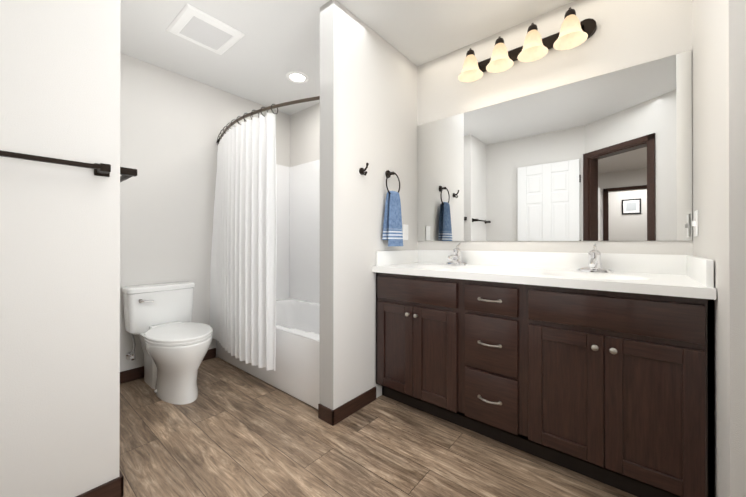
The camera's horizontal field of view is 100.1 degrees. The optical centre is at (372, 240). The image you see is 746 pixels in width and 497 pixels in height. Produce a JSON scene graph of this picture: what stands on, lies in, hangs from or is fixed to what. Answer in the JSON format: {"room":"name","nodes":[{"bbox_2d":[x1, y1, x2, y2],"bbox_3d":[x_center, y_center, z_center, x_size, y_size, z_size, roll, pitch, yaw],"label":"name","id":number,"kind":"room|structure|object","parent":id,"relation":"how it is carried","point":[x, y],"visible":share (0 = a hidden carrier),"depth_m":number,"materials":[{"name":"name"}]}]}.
{"room":"bathroom","nodes":[
{"label":"bathroom","id":0,"kind":"room"},
{"bbox_2d":[0,0,120,496],"bbox_3d":[-1.798,-0.173,1.467,1.410,2.440,0.685,0,0,40],"label":"wall","id":1,"kind":"structure","parent":0,"point":[59,290],"depth_m":1.15,"materials":[{"name":"white paint"}]},
{"bbox_2d":[0,150,110,176],"bbox_3d":[-1.191,-0.280,1.037,0.072,0.048,0.505,0,0,40],"label":"towel rail","id":2,"kind":"object","parent":1,"relation":"attached to","point":[102,169],"visible":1,"depth_m":1.11,"materials":[{"name":"black metal"}]},
{"bbox_2d":[76,476,123,496],"bbox_3d":[-1.209,1.004,1.061,0.012,0.085,0.577,0,0,40],"label":"baseboard","id":3,"kind":"structure","parent":1,"relation":"attached to","point":[112,488],"depth_m":1.24,"materials":[{"name":"brown wood"}]},
{"bbox_2d":[119,469,122,496],"bbox_3d":[-1.525,1.006,1.690,1.302,0.085,0.012,0,0,40],"label":"baseboard","id":4,"kind":"structure","parent":1,"relation":"attached to","point":[120,473],"depth_m":1.27,"materials":[{"name":"brown wood"}]},
{"bbox_2d":[120,53,289,371],"bbox_3d":[-1.496,-0.169,2.841,0.120,2.440,1.815,0,0,40],"label":"wall","id":5,"kind":"structure","parent":0,"point":[172,124],"depth_m":2.55,"materials":[{"name":"white paint"}]},
{"bbox_2d":[120,167,136,181],"bbox_3d":[-1.306,-0.300,1.552,0.658,0.048,0.072,0,0,40],"label":"towel bar","id":6,"kind":"object","parent":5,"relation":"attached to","point":[126,173],"visible":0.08,"depth_m":1.36,"materials":[{"name":"black metal"}]},
{"bbox_2d":[120,348,215,383],"bbox_3d":[-1.723,1.008,2.461,0.012,0.085,0.945,0,0,40],"label":"baseboard","id":7,"kind":"structure","parent":5,"relation":"attached to","point":[131,374],"depth_m":2.37,"materials":[{"name":"brown wood"}]},
{"bbox_2d":[290,103,319,166],"bbox_3d":[-0.326,-0.168,3.004,1.473,2.440,0.070,0,0,40],"label":"wall","id":8,"kind":"structure","parent":0,"point":[304,135],"depth_m":3.28,"materials":[{"name":"white paint"}]},
{"bbox_2d":[320,0,333,409],"bbox_3d":[-0.272,-0.172,1.824,0.117,2.440,0.004,0,0,40],"label":"wall","id":9,"kind":"structure","parent":0,"point":[327,204],"depth_m":1.82,"materials":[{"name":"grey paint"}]},
{"bbox_2d":[210,96,319,370],"bbox_3d":[-0.890,-0.044,2.323,1.474,1.788,0.238,0,0,40],"label":"shower curtain","id":10,"kind":"object","parent":9,"relation":"attached to","point":[243,284],"visible":1,"depth_m":2.19,"materials":[{"name":"white fabric"}]},
{"bbox_2d":[318,403,333,424],"bbox_3d":[-0.272,1.006,1.811,0.129,0.085,0.012,0,0,40],"label":"baseboard","id":11,"kind":"structure","parent":9,"relation":"attached to","point":[325,413],"depth_m":1.80,"materials":[{"name":"brown wood"}]},
{"bbox_2d":[120,0,575,114],"bbox_3d":[-1.071,-1.424,-0.981,5.900,0.050,7.700,0,0,40],"label":"ceiling","id":12,"kind":"structure","parent":0,"point":[268,51],"depth_m":2.10,"materials":[{"name":"white paint"}]},
{"bbox_2d":[166,3,244,54],"bbox_3d":[-1.111,-1.380,2.079,0.356,0.020,0.356,0,0,40],"label":"ceiling vent","id":13,"kind":"object","parent":12,"relation":"in","point":[199,27],"visible":0.98,"depth_m":2.04,"materials":[{"name":"white plastic"}]},
{"bbox_2d":[286,71,308,82],"bbox_3d":[-0.642,-1.386,2.652,0.188,0.006,0.188,0,0,40],"label":"recessed light","id":14,"kind":"object","parent":12,"relation":"in","point":[295,76],"visible":1,"depth_m":2.65,"materials":[{"name":"white plastic"}]},
{"bbox_2d":[334,0,416,408],"bbox_3d":[0.019,-0.171,2.174,0.117,2.440,0.906,0,0,40],"label":"wall","id":15,"kind":"structure","parent":0,"point":[375,100],"depth_m":1.99,"materials":[{"name":"white paint"}]},
{"bbox_2d":[332,386,375,425],"bbox_3d":[-0.106,1.006,1.920,0.012,0.085,0.392,0,0,40],"label":"baseboard","id":16,"kind":"structure","parent":15,"relation":"attached to","point":[349,408],"depth_m":1.90,"materials":[{"name":"brown wood"}]},
{"bbox_2d":[359,163,368,175],"bbox_3d":[-0.050,-0.447,1.953,0.058,0.078,0.044,0,0,40],"label":"robe hook","id":17,"kind":"object","parent":15,"relation":"attached to","point":[362,171],"visible":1,"depth_m":1.95,"materials":[{"name":"black metal"}]},
{"bbox_2d":[382,170,402,246],"bbox_3d":[0.136,-0.227,2.153,0.088,0.529,0.184,0,0,40],"label":"towel ring","id":18,"kind":"object","parent":15,"relation":"attached to","point":[392,230],"visible":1,"depth_m":2.11,"materials":[{"name":"blue fabric"}]},
{"bbox_2d":[403,224,407,239],"bbox_3d":[0.245,-0.065,2.347,0.008,0.116,0.072,0,0,40],"label":"outlet","id":19,"kind":"object","parent":15,"relation":"attached to","point":[405,232],"visible":0.96,"depth_m":2.34,"materials":[{"name":"white plastic"}]},
{"bbox_2d":[119,357,636,496],"bbox_3d":[-1.071,1.066,-0.988,5.900,0.050,7.700,0,0,40],"label":"floor","id":20,"kind":"structure","parent":0,"point":[231,430],"depth_m":1.54,"materials":[{"name":"brown wood"}]},
{"bbox_2d":[122,281,212,404],"bbox_3d":[-1.421,0.691,2.221,0.778,0.717,0.440,0,0,40],"label":"toilet","id":21,"kind":"object","parent":20,"relation":"on","point":[175,341],"visible":1,"depth_m":2.18,"materials":[{"name":"white ceramic"}]},
{"bbox_2d":[216,151,319,408],"bbox_3d":[-0.604,0.118,2.668,1.467,1.865,0.794,0,0,40],"label":"bathtub","id":22,"kind":"object","parent":20,"relation":"on","point":[296,373],"visible":0.33,"depth_m":3.17,"materials":[{"name":"white plastic"}]},
{"bbox_2d":[372,243,715,496],"bbox_3d":[0.761,0.531,1.769,1.532,1.034,0.572,0,0,40],"label":"bathroom vanity","id":23,"kind":"object","parent":20,"relation":"on","point":[595,364],"visible":1,"depth_m":1.41,"materials":[{"name":"brown wood"}]},
{"bbox_2d":[417,0,692,254],"bbox_3d":[0.530,-0.170,2.417,3.780,2.440,0.120,0,0,40],"label":"wall","id":24,"kind":"structure","parent":0,"point":[628,33],"depth_m":1.84,"materials":[{"name":"white paint"}]},
{"bbox_2d":[458,7,596,81],"bbox_3d":[0.878,-1.172,1.899,0.770,0.182,0.234,0,0,40],"label":"sconce","id":25,"kind":"object","parent":24,"relation":"attached to","point":[574,32],"visible":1,"depth_m":1.86,"materials":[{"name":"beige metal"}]},
{"bbox_2d":[417,50,691,240],"bbox_3d":[0.943,-0.458,1.991,1.532,0.915,0.006,0,0,40],"label":"mirror","id":26,"kind":"object","parent":24,"relation":"attached to","point":[606,157],"visible":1,"depth_m":1.81,"materials":[{"name":"clear glass"}]},
{"bbox_2d":[692,0,729,496],"bbox_3d":[1.490,-0.174,1.071,0.476,2.440,0.726,0,0,40],"label":"wall","id":27,"kind":"structure","parent":0,"point":[710,115],"depth_m":1.09,"materials":[{"name":"white paint"}]},
{"bbox_2d":[692,210,697,236],"bbox_3d":[1.448,-0.078,1.408,0.016,0.116,0.072,0,0,40],"label":"light switch","id":28,"kind":"object","parent":27,"relation":"attached to","point":[695,223],"visible":1,"depth_m":1.40,"materials":[{"name":"white plastic"}]},
{"bbox_2d":[728,0,745,496],"bbox_3d":[1.257,-0.174,0.790,0.476,2.440,0.004,0,0,40],"label":"wall","id":29,"kind":"structure","parent":0,"point":[737,176],"depth_m":0.93,"materials":[{"name":"white paint"}]}
]}

